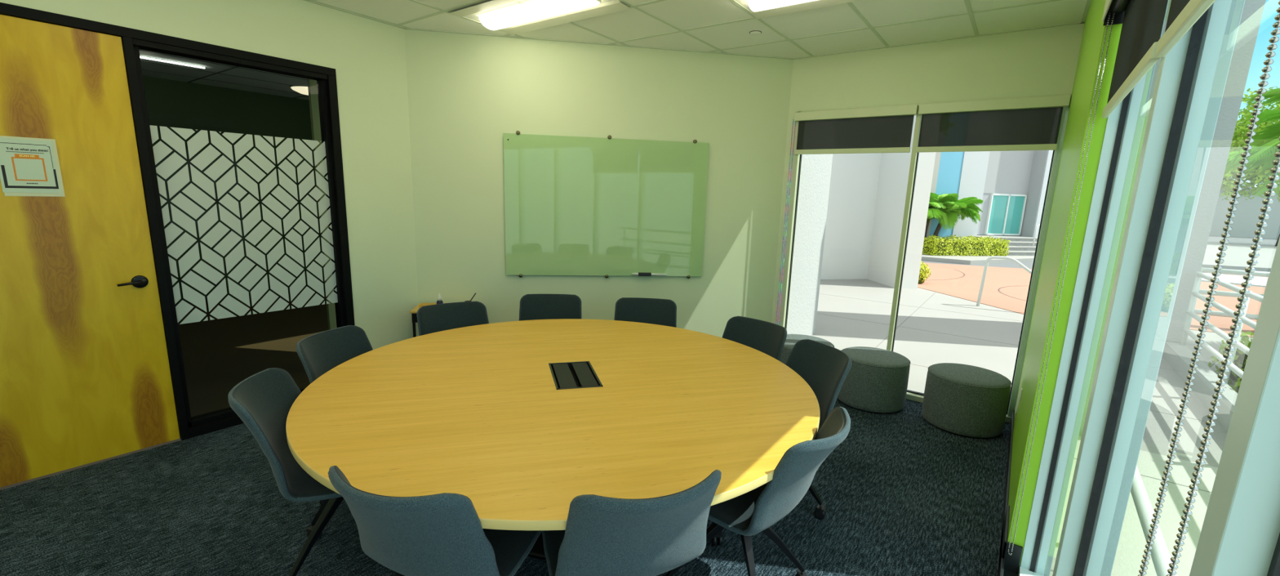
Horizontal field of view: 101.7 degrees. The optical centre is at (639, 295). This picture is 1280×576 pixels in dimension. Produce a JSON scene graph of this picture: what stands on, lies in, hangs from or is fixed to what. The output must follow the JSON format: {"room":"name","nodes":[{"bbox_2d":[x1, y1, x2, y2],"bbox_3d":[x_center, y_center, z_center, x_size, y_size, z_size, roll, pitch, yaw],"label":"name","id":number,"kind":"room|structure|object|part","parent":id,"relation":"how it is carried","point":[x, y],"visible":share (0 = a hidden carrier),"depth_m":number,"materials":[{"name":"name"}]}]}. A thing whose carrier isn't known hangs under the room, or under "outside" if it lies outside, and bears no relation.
{"room":"meeting room","nodes":[
{"label":"meeting room","id":0,"kind":"room"},
{"bbox_2d":[0,287,328,489],"bbox_3d":[-4.110,0.457,5.910,4.654,0.120,8.400,10,14,35],"label":"floor","id":1,"kind":"structure","parent":0,"point":[218,354],"depth_m":5.23,"materials":[{"name":"grey carpet"}]},
{"bbox_2d":[0,0,418,349],"bbox_3d":[-3.479,-0.373,2.434,0.140,2.880,5.249,10,14,35],"label":"wall","id":2,"kind":"structure","parent":0,"point":[367,56],"depth_m":3.98,"materials":[{"name":"white paint"}]},
{"bbox_2d":[0,13,180,487],"bbox_3d":[-3.187,-0.195,2.755,0.109,2.403,0.921,10,14,35],"label":"door","id":3,"kind":"structure","parent":2,"relation":"in","point":[86,377],"depth_m":2.87,"materials":[{"name":"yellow wood"}]},
{"bbox_2d":[0,135,65,196],"bbox_3d":[-3.156,-0.664,2.696,0.004,0.297,0.212,10,14,35],"label":"door sign","id":4,"kind":"object","parent":3,"relation":"attached to","point":[29,166],"visible":1,"depth_m":2.69,"materials":[{"name":"white paper"}]},
{"bbox_2d":[5,151,44,153],"bbox_3d":[-3.157,-0.735,2.677,0.001,0.003,0.127,10,14,35],"label":"print","id":5,"kind":"object","parent":4,"relation":"on","point":[6,152],"depth_m":2.68,"materials":[{"name":"black"}]},
{"bbox_3d":[-3.157,-0.661,2.695,0.001,0.134,0.110,10,14,35],"label":"orange frame","id":6,"kind":"part","parent":4,"relation":"part of","materials":[{"name":"orange paper"}]},
{"bbox_3d":[-2.972,-0.071,3.039,0.055,0.022,0.117,10,14,35],"label":"lever","id":7,"kind":"part","parent":3,"relation":"part of","materials":[{"name":"black metal"}]},
{"bbox_3d":[-2.967,-0.082,3.094,0.012,0.076,0.076,10,14,35],"label":"handle","id":8,"kind":"part","parent":3,"relation":"part of","materials":[{"name":"black metal"}]},
{"bbox_2d":[0,2,355,439],"bbox_3d":[-2.925,-0.297,3.215,0.152,2.468,2.105,10,14,35],"label":"trim","id":9,"kind":"structure","parent":2,"relation":"attached to","point":[133,40],"depth_m":3.28,"materials":[{"name":"black"}]},
{"bbox_2d":[149,124,337,324],"bbox_3d":[-2.642,-0.364,3.603,0.008,2.330,1.005,10,14,35],"label":"window","id":10,"kind":"structure","parent":2,"relation":"in","point":[168,166],"depth_m":3.52,"materials":[{"name":"white glass"}]},
{"bbox_2d":[138,48,308,99],"bbox_3d":[-4.014,-2.476,5.338,4.654,0.100,8.400,10,14,35],"label":"ceiling","id":11,"kind":"structure","parent":0,"point":[211,67],"depth_m":6.28,"materials":[{"name":"grey"}]},
{"bbox_2d":[139,55,205,68],"bbox_3d":[-5.391,-2.403,5.042,0.026,0.020,1.900,10,14,35],"label":"recessed light","id":12,"kind":"object","parent":11,"relation":"in","point":[140,56],"visible":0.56,"depth_m":5.56,"materials":[{"name":"white"}]},
{"bbox_2d":[288,84,308,94],"bbox_3d":[-4.358,-2.716,6.963,0.540,0.075,0.540,10,14,35],"label":"ceiling light","id":13,"kind":"object","parent":11,"relation":"attached to","point":[303,89],"visible":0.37,"depth_m":6.76,"materials":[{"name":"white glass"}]},
{"bbox_2d":[142,75,324,304],"bbox_3d":[-4.102,-1.022,5.652,4.754,2.880,8.600,10,14,35],"label":"wall","id":14,"kind":"structure","parent":0,"point":[171,103],"depth_m":7.21,"materials":[{"name":"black paint"}]},
{"bbox_2d":[138,49,308,97],"bbox_3d":[-4.016,-2.425,5.348,4.654,0.005,8.400,10,14,35],"label":"trim","id":15,"kind":"structure","parent":14,"relation":"attached to","point":[233,67],"depth_m":6.11,"materials":[{"name":"grey"}]},
{"bbox_2d":[306,78,337,329],"bbox_3d":[-2.618,-0.783,4.630,0.040,2.860,0.430,10,14,35],"label":"trim","id":16,"kind":"structure","parent":14,"relation":"attached to","point":[312,84],"depth_m":4.36,"materials":[{"name":"beige"}]},
{"bbox_2d":[0,397,1010,575],"bbox_3d":[-0.984,1.254,2.357,4.419,0.120,7.440,10,14,35],"label":"floor","id":17,"kind":"structure","parent":0,"point":[903,494],"depth_m":2.65,"materials":[{"name":"carpet"}]},
{"bbox_2d":[227,367,404,575],"bbox_3d":[-1.321,0.764,2.236,0.625,0.864,0.514,-2,12,-19],"label":"chair","id":18,"kind":"object","parent":17,"relation":"on","point":[264,400],"visible":0.44,"depth_m":2.11,"materials":[{"name":"grey fabric"}]},
{"bbox_3d":[-1.492,0.556,2.134,0.250,0.428,0.514,-2,12,-19],"label":"backrest","id":19,"kind":"part","parent":18,"relation":"part of","materials":[{"name":"grey fabric"}]},
{"bbox_3d":[-1.326,0.977,2.172,0.243,0.324,0.243,-2,12,-19],"label":"leg","id":20,"kind":"part","parent":18,"relation":"part of","materials":[{"name":"black metal"}]},
{"bbox_3d":[-1.215,0.746,2.269,0.388,0.074,0.511,-2,12,-19],"label":"seat","id":21,"kind":"part","parent":18,"relation":"part of","materials":[{"name":"grey fabric"}]},
{"bbox_3d":[-1.394,0.939,2.358,0.318,0.324,0.040,7,12,25],"label":"leg","id":22,"kind":"part","parent":18,"relation":"part of","materials":[{"name":"black metal"}]},
{"bbox_2d":[295,324,373,505],"bbox_3d":[-1.459,0.642,2.840,0.625,0.864,0.514,4,11,9],"label":"chair","id":23,"kind":"object","parent":17,"relation":"on","point":[319,353],"visible":0.26,"depth_m":2.83,"materials":[{"name":"grey fabric"}]},
{"bbox_3d":[-1.637,0.416,2.827,0.250,0.428,0.514,4,11,9],"label":"backrest","id":24,"kind":"part","parent":23,"relation":"part of","materials":[{"name":"grey plastic"}]},
{"bbox_2d":[409,302,421,337],"bbox_3d":[-1.657,0.421,4.473,0.487,0.660,0.337,0,11,-9],"label":"table","id":25,"kind":"object","parent":17,"relation":"on","point":[414,311],"visible":0.2,"depth_m":4.25,"materials":[{"name":"brown wood"}]},
{"bbox_3d":[-1.656,0.428,4.473,0.465,0.645,0.310,0,11,-9],"label":"frame","id":26,"kind":"part","parent":25,"relation":"part of","materials":[{"name":"black metal"}]},
{"bbox_2d":[418,302,436,306],"bbox_3d":[-1.791,0.082,4.418,0.130,0.017,0.100,0,11,-9],"label":"sticky note pad","id":27,"kind":"object","parent":25,"relation":"on","point":[421,304],"visible":0.49,"depth_m":4.41,"materials":[{"name":"yellow paper"}]},
{"bbox_2d":[436,293,443,303],"bbox_3d":[-1.667,0.046,4.338,0.053,0.126,0.053,10,14,35],"label":"spray bottle","id":28,"kind":"object","parent":25,"relation":"on","point":[439,300],"visible":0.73,"depth_m":4.32,"materials":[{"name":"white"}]},
{"bbox_2d":[328,465,542,575],"bbox_3d":[-0.634,0.885,1.732,0.514,0.864,0.625,5,12,17],"label":"chair","id":29,"kind":"object","parent":17,"relation":"on","point":[440,534],"visible":0.88,"depth_m":1.47,"materials":[{"name":"grey fabric"}]},
{"bbox_3d":[-0.601,0.851,1.833,0.511,0.074,0.388,5,12,17],"label":"seat","id":30,"kind":"part","parent":29,"relation":"part of","materials":[{"name":"grey fabric"}]},
{"bbox_2d":[416,301,488,335],"bbox_3d":[-1.185,0.522,3.500,0.514,0.864,0.625,-6,14,-35],"label":"chair","id":31,"kind":"object","parent":17,"relation":"on","point":[431,318],"visible":0.2,"depth_m":3.62,"materials":[{"name":"grey fabric"}]},
{"bbox_2d":[518,293,582,320],"bbox_3d":[-0.678,0.462,3.891,0.514,0.864,0.625,1,11,-6],"label":"chair","id":32,"kind":"object","parent":17,"relation":"on","point":[532,306],"visible":0.29,"depth_m":4.04,"materials":[{"name":"grey fabric"}]},
{"bbox_2d":[285,318,820,559],"bbox_3d":[-0.362,0.765,2.714,2.400,0.742,2.400,10,14,35],"label":"round table","id":33,"kind":"object","parent":17,"relation":"on","point":[522,420],"visible":0.92,"depth_m":2.15,"materials":[{"name":"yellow wood"}]},
{"bbox_3d":[-0.385,0.404,2.640,0.079,0.005,0.355,-1,11,-15],"label":"lid","id":34,"kind":"part","parent":33,"relation":"part of","materials":[{"name":"black"}]},
{"bbox_3d":[-0.285,0.402,2.667,0.079,0.005,0.355,-1,11,-15],"label":"lid","id":35,"kind":"part","parent":33,"relation":"part of","materials":[{"name":"black"}]},
{"bbox_2d":[542,469,721,575],"bbox_3d":[-0.057,0.900,1.755,0.514,0.864,0.625,-3,12,-22],"label":"chair","id":36,"kind":"object","parent":17,"relation":"on","point":[602,535],"visible":0.95,"depth_m":1.50,"materials":[{"name":"grey fabric"}]},
{"bbox_3d":[-0.098,0.864,1.853,0.511,0.074,0.388,-3,12,-22],"label":"seat","id":37,"kind":"part","parent":36,"relation":"part of","materials":[{"name":"grey fabric"}]},
{"bbox_2d":[613,297,676,327],"bbox_3d":[0.022,0.493,3.850,0.514,0.864,0.625,2,11,3],"label":"chair","id":38,"kind":"object","parent":17,"relation":"on","point":[647,310],"visible":0.25,"depth_m":4.00,"materials":[{"name":"grey fabric"}]},
{"bbox_2d":[722,315,786,360],"bbox_3d":[0.582,0.616,3.315,0.625,0.864,0.514,-7,14,-39],"label":"chair","id":39,"kind":"object","parent":17,"relation":"on","point":[769,338],"visible":0.3,"depth_m":3.41,"materials":[{"name":"grey plastic"}]},
{"bbox_2d":[665,406,850,575],"bbox_3d":[0.471,0.848,2.108,0.625,0.864,0.514,10,14,37],"label":"chair","id":40,"kind":"object","parent":17,"relation":"on","point":[753,512],"visible":0.79,"depth_m":1.88,"materials":[{"name":"grey fabric"}]},
{"bbox_3d":[0.267,1.030,2.168,0.318,0.324,0.040,1,11,-7],"label":"leg","id":41,"kind":"part","parent":40,"relation":"part of","materials":[{"name":"black metal"}]},
{"bbox_3d":[0.384,0.817,2.172,0.388,0.074,0.511,10,14,37],"label":"seat","id":42,"kind":"part","parent":40,"relation":"part of","materials":[{"name":"grey fabric"}]},
{"bbox_3d":[0.429,1.060,2.044,0.040,0.324,0.318,1,11,-7],"label":"leg","id":43,"kind":"part","parent":40,"relation":"part of","materials":[{"name":"black metal"}]},
{"bbox_3d":[0.556,1.033,2.204,0.318,0.324,0.040,1,11,-7],"label":"leg","id":44,"kind":"part","parent":40,"relation":"part of","materials":[{"name":"black metal"}]},
{"bbox_3d":[0.625,0.661,1.953,0.250,0.428,0.514,10,14,37],"label":"backrest","id":45,"kind":"part","parent":40,"relation":"part of","materials":[{"name":"grey fabric"}]},
{"bbox_2d":[779,333,834,364],"bbox_3d":[1.446,0.607,4.691,0.540,0.412,0.540,10,14,35],"label":"ottoman","id":46,"kind":"object","parent":17,"relation":"on","point":[791,340],"visible":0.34,"depth_m":4.62,"materials":[{"name":"grey fabric"}]},
{"bbox_2d":[785,338,852,519],"bbox_3d":[0.770,0.715,2.842,0.625,0.864,0.514,-1,11,-16],"label":"chair","id":47,"kind":"object","parent":17,"relation":"on","point":[824,367],"visible":0.39,"depth_m":2.82,"materials":[{"name":"grey fabric"}]},
{"bbox_3d":[0.826,0.927,2.792,0.318,0.324,0.040,8,13,28],"label":"leg","id":48,"kind":"part","parent":47,"relation":"part of","materials":[{"name":"black metal"}]},
{"bbox_3d":[0.958,0.497,2.851,0.250,0.428,0.514,-1,11,-16],"label":"backrest","id":49,"kind":"part","parent":47,"relation":"part of","materials":[{"name":"grey plastic"}]},
{"bbox_2d":[837,346,911,413],"bbox_3d":[1.931,0.690,4.344,0.540,0.412,0.540,10,14,35],"label":"ottoman","id":50,"kind":"object","parent":17,"relation":"on","point":[877,380],"visible":0.85,"depth_m":4.13,"materials":[{"name":"grey fabric"}]},
{"bbox_2d":[921,362,1011,437],"bbox_3d":[2.466,0.783,3.961,0.540,0.412,0.540,10,14,35],"label":"ottoman","id":51,"kind":"object","parent":17,"relation":"on","point":[966,400],"visible":1,"depth_m":3.77,"materials":[{"name":"grey fabric"}]},
{"bbox_2d":[404,29,793,337],"bbox_3d":[-0.305,-0.717,4.733,3.282,2.880,0.120,0,11,-9],"label":"wall","id":52,"kind":"structure","parent":0,"point":[465,91],"depth_m":4.54,"materials":[{"name":"white paint"}]},
{"bbox_2d":[503,130,709,278],"bbox_3d":[-0.285,-0.776,4.644,1.790,1.253,0.036,0,11,-9],"label":"board","id":53,"kind":"object","parent":52,"relation":"attached to","point":[607,206],"visible":1,"depth_m":4.63,"materials":[{"name":"green"}]},
{"bbox_2d":[631,271,666,275],"bbox_3d":[0.084,-0.195,4.799,0.328,0.032,0.027,0,11,-9],"label":"marker tray","id":54,"kind":"object","parent":53,"relation":"on","point":[639,273],"visible":1,"depth_m":4.79,"materials":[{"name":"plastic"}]},
{"bbox_2d":[309,0,1060,56],"bbox_3d":[-0.938,-1.632,1.803,4.324,0.006,7.397,10,14,35],"label":"grid","id":55,"kind":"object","parent":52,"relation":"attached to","point":[970,12],"depth_m":3.74,"materials":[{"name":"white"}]},
{"bbox_2d":[303,0,1091,59],"bbox_3d":[-0.941,-1.632,1.807,4.319,0.006,7.400,10,14,35],"label":"trim","id":56,"kind":"structure","parent":52,"relation":"attached to","point":[1088,2],"depth_m":4.17,"materials":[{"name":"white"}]},
{"bbox_2d":[316,0,1086,57],"bbox_3d":[-0.923,-1.681,1.786,4.559,0.100,7.600,10,14,35],"label":"ceiling","id":57,"kind":"structure","parent":0,"point":[632,23],"depth_m":3.73,"materials":[{"name":"white tile"}]},
{"bbox_2d":[447,0,630,35],"bbox_3d":[-0.715,-1.954,3.594,1.195,0.080,0.586,10,14,35],"label":"ceiling light","id":58,"kind":"object","parent":57,"relation":"attached to","point":[538,15],"visible":0.99,"depth_m":3.59,"materials":[{"name":"white plastic"}]},
{"bbox_2d":[749,30,761,35],"bbox_3d":[0.875,-1.988,3.949,0.092,0.010,0.092,10,14,35],"label":"sprinkler","id":59,"kind":"object","parent":57,"relation":"attached to","point":[753,32],"visible":1,"depth_m":3.93,"materials":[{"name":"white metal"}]},
{"bbox_2d":[746,0,859,18],"bbox_3d":[1.118,-1.782,3.024,1.195,0.080,0.586,10,14,35],"label":"ceiling light","id":60,"kind":"object","parent":57,"relation":"attached to","point":[759,8],"visible":0.96,"depth_m":3.29,"materials":[{"name":"white plastic"}]},
{"bbox_2d":[786,153,832,335],"bbox_3d":[1.713,-1.679,5.637,0.295,4.650,1.560,10,14,35],"label":"wall","id":61,"kind":"structure","parent":0,"point":[815,170],"depth_m":5.95,"materials":[{"name":"grey paint"}]},
{"bbox_2d":[820,152,881,279],"bbox_3d":[2.116,-3.775,10.175,6.020,7.050,0.400,-1,11,-14],"label":"wall","id":62,"kind":"structure","parent":0,"point":[854,180],"depth_m":10.98,"materials":[{"name":"white paint"}]},
{"bbox_2d":[819,291,1211,492],"bbox_3d":[3.106,0.585,6.216,5.000,0.001,10.605,10,14,35],"label":"trim","id":63,"kind":"structure","parent":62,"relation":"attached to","point":[935,291],"depth_m":6.66,"materials":[{"name":"grey concrete"}]},
{"bbox_2d":[866,115,915,287],"bbox_3d":[5.309,-3.677,10.211,0.420,7.050,1.050,1,11,-4],"label":"wall","id":64,"kind":"structure","parent":0,"point":[893,171],"depth_m":10.58,"materials":[{"name":"white paint"}]},
{"bbox_2d":[893,115,936,288],"bbox_3d":[5.362,-3.567,9.654,0.450,7.050,0.090,1,11,-4],"label":"pier","id":65,"kind":"object","parent":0,"point":[926,162],"depth_m":10.02,"materials":[{"name":"white paint"}]},
{"bbox_2d":[771,22,1084,324],"bbox_3d":[2.255,-0.559,4.354,2.409,2.880,0.140,10,14,35],"label":"wall","id":66,"kind":"structure","parent":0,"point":[1044,60],"depth_m":4.05,"materials":[{"name":"white paint"}]},
{"bbox_2d":[775,104,918,324],"bbox_3d":[1.752,-0.528,4.598,1.006,2.123,0.073,10,14,35],"label":"roller blind","id":67,"kind":"object","parent":66,"relation":"attached to","point":[883,129],"visible":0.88,"depth_m":4.40,"materials":[{"name":"black fabric"}]},
{"bbox_3d":[1.355,-0.568,4.879,0.031,2.068,0.009,10,14,35],"label":"bead chain","id":68,"kind":"part","parent":67,"relation":"part of","materials":[{"name":"silver metal"}]},
{"bbox_2d":[778,93,1071,422],"bbox_3d":[2.190,-0.339,4.403,1.948,2.425,0.120,10,14,35],"label":"window","id":69,"kind":"structure","parent":66,"relation":"attached to","point":[797,160],"depth_m":4.25,"materials":[{"name":"white metal"}]},
{"bbox_3d":[2.955,-0.208,3.864,0.058,2.425,0.105,10,14,35],"label":"frame","id":70,"kind":"part","parent":69,"relation":"part of","materials":[{"name":"white metal"}]},
{"bbox_2d":[915,93,1071,354],"bbox_3d":[2.544,-0.519,4.009,0.924,1.865,0.073,10,14,35],"label":"roller blind","id":71,"kind":"object","parent":66,"relation":"attached to","point":[1022,123],"visible":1,"depth_m":3.84,"materials":[{"name":"black fabric"}]},
{"bbox_3d":[2.899,-0.428,3.752,0.004,1.808,0.013,10,14,35],"label":"bead chain","id":72,"kind":"part","parent":71,"relation":"part of","materials":[{"name":"silver metal"}]},
{"bbox_2d":[1007,0,1122,572],"bbox_3d":[0.778,0.095,0.758,0.140,2.880,7.500,10,14,35],"label":"wall","id":73,"kind":"structure","parent":0,"point":[1094,30],"depth_m":2.23,"materials":[{"name":"paint"}]},
{"bbox_2d":[997,409,1022,575],"bbox_3d":[0.720,1.402,1.075,0.067,0.190,7.380,10,14,35],"label":"baseboard","id":74,"kind":"structure","parent":73,"relation":"attached to","point":[1007,562],"depth_m":2.39,"materials":[{"name":"black plastic"}]},
{"bbox_2d":[1003,568,1018,575],"bbox_3d":[0.266,1.585,0.402,0.140,0.060,4.804,10,14,35],"label":"trim","id":75,"kind":"structure","parent":73,"relation":"attached to","point":[1006,572],"depth_m":2.30,"materials":[{"name":"black plastic"}]},
{"bbox_2d":[1017,0,1279,575],"bbox_3d":[0.344,0.392,0.157,0.103,2.380,4.830,10,14,35],"label":"window","id":76,"kind":"structure","parent":73,"relation":"in","point":[1157,142],"depth_m":1.20,"materials":[{"name":"white metal"}]},
{"bbox_3d":[0.333,0.393,0.146,0.098,2.380,4.800,10,14,35],"label":"frame","id":77,"kind":"part","parent":76,"relation":"part of","materials":[{"name":"white metal"}]},
{"bbox_2d":[1008,0,1168,555],"bbox_3d":[1.387,0.085,1.689,0.067,2.279,1.002,10,14,35],"label":"roller blind","id":78,"kind":"object","parent":76,"relation":"attached to","point":[1142,20],"visible":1,"depth_m":1.65,"materials":[{"name":"black fabric"}]},
{"bbox_3d":[1.658,0.053,2.078,0.006,2.211,0.030,4,11,9],"label":"bead chain","id":79,"kind":"part","parent":78,"relation":"part of","materials":[{"name":"silver metal"}]},
{"bbox_3d":[1.462,0.134,1.665,0.006,2.320,0.980,10,14,35],"label":"glass pane","id":80,"kind":"part","parent":76,"relation":"part of","materials":[{"name":"clear glass"}]},
{"bbox_2d":[1137,0,1279,575],"bbox_3d":[0.759,-0.044,0.780,0.067,1.718,1.090,10,14,35],"label":"roller blind","id":81,"kind":"object","parent":76,"relation":"attached to","point":[1183,15],"visible":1,"depth_m":0.40,"materials":[{"name":"black fabric"}]},
{"bbox_2d":[1165,0,1266,342],"bbox_3d":[6.713,-2.580,6.137,0.300,6.550,1.560,10,14,35],"label":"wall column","id":82,"kind":"structure","parent":0,"point":[1252,12],"depth_m":5.67,"materials":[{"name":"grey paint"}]},
{"label":"outside","id":83,"kind":"structure","parent":0,"visible":0},
{"bbox_2d":[920,242,1276,271],"bbox_3d":[19.320,-1.751,21.367,22.000,0.400,22.700,10,14,35],"label":"pavement","id":84,"kind":"structure","parent":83,"point":[1236,257],"depth_m":16.49,"materials":[{"name":"concrete"}]},
{"bbox_2d":[924,192,960,239],"bbox_3d":[9.181,-2.353,16.639,1.782,1.940,1.723,-2,12,-18],"label":"palm","id":85,"kind":"object","parent":84,"relation":"on","point":[937,213],"visible":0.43,"depth_m":16.00,"materials":[{"name":"green plant"}]},
{"bbox_2d":[926,192,982,237],"bbox_3d":[9.851,-2.327,16.743,1.880,1.903,2.075,10,14,35],"label":"palm","id":86,"kind":"object","parent":84,"relation":"on","point":[968,208],"visible":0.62,"depth_m":16.07,"materials":[{"name":"green plant"}]},
{"bbox_2d":[922,234,1010,256],"bbox_3d":[10.110,-1.584,16.414,2.904,0.652,1.050,-1,11,-12],"label":"hedge","id":87,"kind":"object","parent":84,"relation":"on","point":[986,246],"visible":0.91,"depth_m":16.08,"materials":[{"name":"green plant"}]},
{"bbox_2d":[973,235,1037,255],"bbox_3d":[13.775,-1.571,17.686,4.840,0.700,1.350,-1,11,-12],"label":"entrance steps","id":88,"kind":"structure","parent":84,"relation":"on","point":[1018,246],"depth_m":17.33,"materials":[{"name":"concrete"}]},
{"bbox_2d":[1032,224,1039,245],"bbox_3d":[13.709,-1.800,17.163,1.628,1.046,0.104,1,11,-4],"label":"handrail","id":89,"kind":"object","parent":88,"relation":"on","point":[1037,225],"visible":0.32,"depth_m":17.04,"materials":[{"name":"white metal"}]},
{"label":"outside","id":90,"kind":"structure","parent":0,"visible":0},
{"bbox_2d":[811,278,1252,467],"bbox_3d":[5.199,0.246,9.058,30.000,0.288,10.720,10,14,35],"label":"walkway","id":91,"kind":"structure","parent":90,"point":[926,348],"depth_m":6.56,"materials":[{"name":"concrete"}]},
{"bbox_2d":[976,255,1031,306],"bbox_3d":[6.274,-0.149,8.264,1.489,0.859,0.046,10,14,35],"label":"handrail","id":92,"kind":"object","parent":91,"relation":"on","point":[989,258],"visible":0.62,"depth_m":8.58,"materials":[{"name":"white metal"}]},
{"bbox_2d":[1208,331,1253,392],"bbox_3d":[5.753,0.835,4.107,1.272,0.600,2.965,10,14,35],"label":"hedge","id":93,"kind":"object","parent":91,"relation":"on","point":[1240,357],"visible":0.21,"depth_m":5.21,"materials":[{"name":"green plant"}]},
{"bbox_2d":[1224,87,1279,198],"bbox_3d":[8.495,-0.828,5.672,3.207,3.308,3.338,-6,13,-34],"label":"palm","id":94,"kind":"object","parent":91,"relation":"on","point":[1264,152],"visible":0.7,"depth_m":6.38,"materials":[{"name":"green plant"}]},
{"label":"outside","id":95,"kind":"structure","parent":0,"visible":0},
{"bbox_2d":[917,262,1265,337],"bbox_3d":[11.797,0.435,9.127,15.400,0.276,8.450,10,14,35],"label":"plaza","id":96,"kind":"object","parent":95,"point":[967,286],"visible":0.2,"depth_m":10.61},
{"bbox_2d":[918,260,930,283],"bbox_3d":[5.819,-0.497,10.995,0.565,0.506,0.563,10,14,35],"label":"bush","id":97,"kind":"object","parent":96,"relation":"on","point":[923,272],"visible":0.39,"depth_m":10.84,"materials":[{"name":"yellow plant"}]},
{"bbox_2d":[937,269,1024,300],"bbox_3d":[7.158,-0.296,11.363,3.911,0.001,4.601,10,14,35],"label":"trim","id":98,"kind":"structure","parent":96,"relation":"on","point":[956,269],"depth_m":10.93,"materials":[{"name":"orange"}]},
{"bbox_2d":[1194,266,1270,330],"bbox_3d":[10.185,0.269,6.850,4.515,0.910,0.112,7,12,24],"label":"railing","id":99,"kind":"object","parent":96,"relation":"on","point":[1224,271],"visible":0.38,"depth_m":7.54,"materials":[{"name":"white metal"}]},
{"bbox_3d":[10.205,0.472,6.884,4.462,0.076,0.084,7,12,24],"label":"rail","id":100,"kind":"part","parent":99,"relation":"part of","materials":[{"name":"white metal"}]},
{"bbox_3d":[10.214,0.178,6.827,4.462,0.076,0.084,7,12,24],"label":"rail","id":101,"kind":"part","parent":99,"relation":"part of","materials":[{"name":"white metal"}]},
{"bbox_3d":[10.225,-0.136,6.765,4.462,0.076,0.084,7,12,24],"label":"rail","id":102,"kind":"part","parent":99,"relation":"part of","materials":[{"name":"white metal"}]},
{"bbox_3d":[8.925,0.117,7.417,0.090,0.910,0.090,10,14,35],"label":"post","id":103,"kind":"part","parent":99,"relation":"part of","materials":[{"name":"white metal"}]},
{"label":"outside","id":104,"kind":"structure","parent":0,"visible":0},
{"bbox_2d":[922,235,1277,268],"bbox_3d":[36.261,-3.262,32.527,100.000,0.380,64.500,10,14,35],"label":"pavement","id":105,"kind":"structure","parent":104,"point":[1236,240],"depth_m":30.00,"materials":[{"name":"concrete"}]},
{"bbox_2d":[926,150,1053,239],"bbox_3d":[10.123,-6.222,18.703,21.000,9.000,4.000,-1,11,-12],"label":"office building","id":106,"kind":"structure","parent":105,"relation":"on","point":[1011,185],"depth_m":18.06,"materials":[{"name":"grey"}]},
{"bbox_3d":[12.577,-2.850,18.345,0.660,1.320,0.010,-1,11,-12],"label":"glass pane","id":107,"kind":"part","parent":106,"relation":"part of","materials":[{"name":"teal glass"}]},
{"bbox_3d":[12.924,-2.854,18.422,1.470,1.440,0.080,-1,11,-12],"label":"door frame","id":108,"kind":"part","parent":106,"relation":"part of","materials":[{"name":"white metal"}]},
{"bbox_3d":[13.270,-2.858,18.498,0.660,1.320,0.010,-1,11,-12],"label":"glass pane","id":109,"kind":"part","parent":106,"relation":"part of","materials":[{"name":"teal glass"}]},
{"bbox_2d":[1201,272,1267,287],"bbox_3d":[18.514,0.075,11.832,11.800,0.220,5.300,10,14,35],"label":"median","id":110,"kind":"object","parent":105,"relation":"on","point":[1257,281],"depth_m":13.06,"materials":[{"name":"grey concrete"}]},
{"bbox_2d":[1209,186,1279,239],"bbox_3d":[43.196,-6.387,39.728,26.400,3.600,4.400,10,14,35],"label":"building","id":111,"kind":"structure","parent":105,"relation":"on","point":[1246,219],"depth_m":37.23,"materials":[{"name":"grey paint"}]},
{"bbox_2d":[1218,85,1279,245],"bbox_3d":[33.682,-6.616,26.904,10.970,8.376,8.355,8,13,30],"label":"street tree","id":112,"kind":"object","parent":105,"relation":"on","point":[1239,136],"visible":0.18,"depth_m":25.82,"materials":[{"name":"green plant"}]},
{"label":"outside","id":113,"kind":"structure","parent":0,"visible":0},
{"bbox_2d":[1111,449,1217,575],"bbox_3d":[4.773,2.980,-5.012,13.707,0.288,12.880,10,14,35],"label":"side walk","id":114,"kind":"structure","parent":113,"point":[1132,542],"depth_m":2.92,"materials":[{"name":"concrete"}]},
{"bbox_2d":[1130,464,1177,575],"bbox_3d":[1.522,1.006,1.649,0.039,0.759,2.289,10,14,36],"label":"wall handrail","id":115,"kind":"object","parent":114,"relation":"on","point":[1160,555],"visible":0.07,"depth_m":1.50,"materials":[{"name":"white metal"}]},
{"bbox_2d":[1162,341,1237,432],"bbox_3d":[3.979,1.145,3.147,0.160,0.210,7.402,10,14,36],"label":"wall","id":116,"kind":"structure","parent":114,"relation":"on","point":[1179,357],"depth_m":4.82,"materials":[{"name":"white concrete"}]},
{"bbox_2d":[1179,271,1263,383],"bbox_3d":[3.798,0.725,2.675,0.053,0.904,8.150,10,14,35],"label":"ramp railing","id":117,"kind":"object","parent":116,"relation":"on","point":[1194,293],"visible":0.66,"depth_m":4.95,"materials":[{"name":"white metal"}]},
{"bbox_3d":[6.193,0.183,5.864,0.052,0.900,0.052,10,14,35],"label":"post","id":118,"kind":"part","parent":117,"relation":"part of","materials":[{"name":"white metal"}]},
{"bbox_3d":[3.789,0.932,2.717,0.048,0.048,8.150,10,14,35],"label":"rail","id":119,"kind":"part","parent":117,"relation":"part of","materials":[{"name":"white metal"}]},
{"bbox_3d":[3.796,0.736,2.679,0.048,0.048,8.150,10,14,35],"label":"rail","id":120,"kind":"part","parent":117,"relation":"part of","materials":[{"name":"white metal"}]},
{"bbox_3d":[3.803,0.520,2.636,0.048,0.048,8.150,10,14,35],"label":"rail","id":121,"kind":"part","parent":117,"relation":"part of","materials":[{"name":"white metal"}]},
{"bbox_3d":[3.810,0.305,2.594,0.048,0.048,8.150,10,14,35],"label":"rail","id":122,"kind":"part","parent":117,"relation":"part of","materials":[{"name":"white metal"}]},
{"bbox_3d":[5.241,0.399,4.596,0.052,0.900,0.052,10,14,35],"label":"post","id":123,"kind":"part","parent":117,"relation":"part of","materials":[{"name":"white metal"}]}
]}

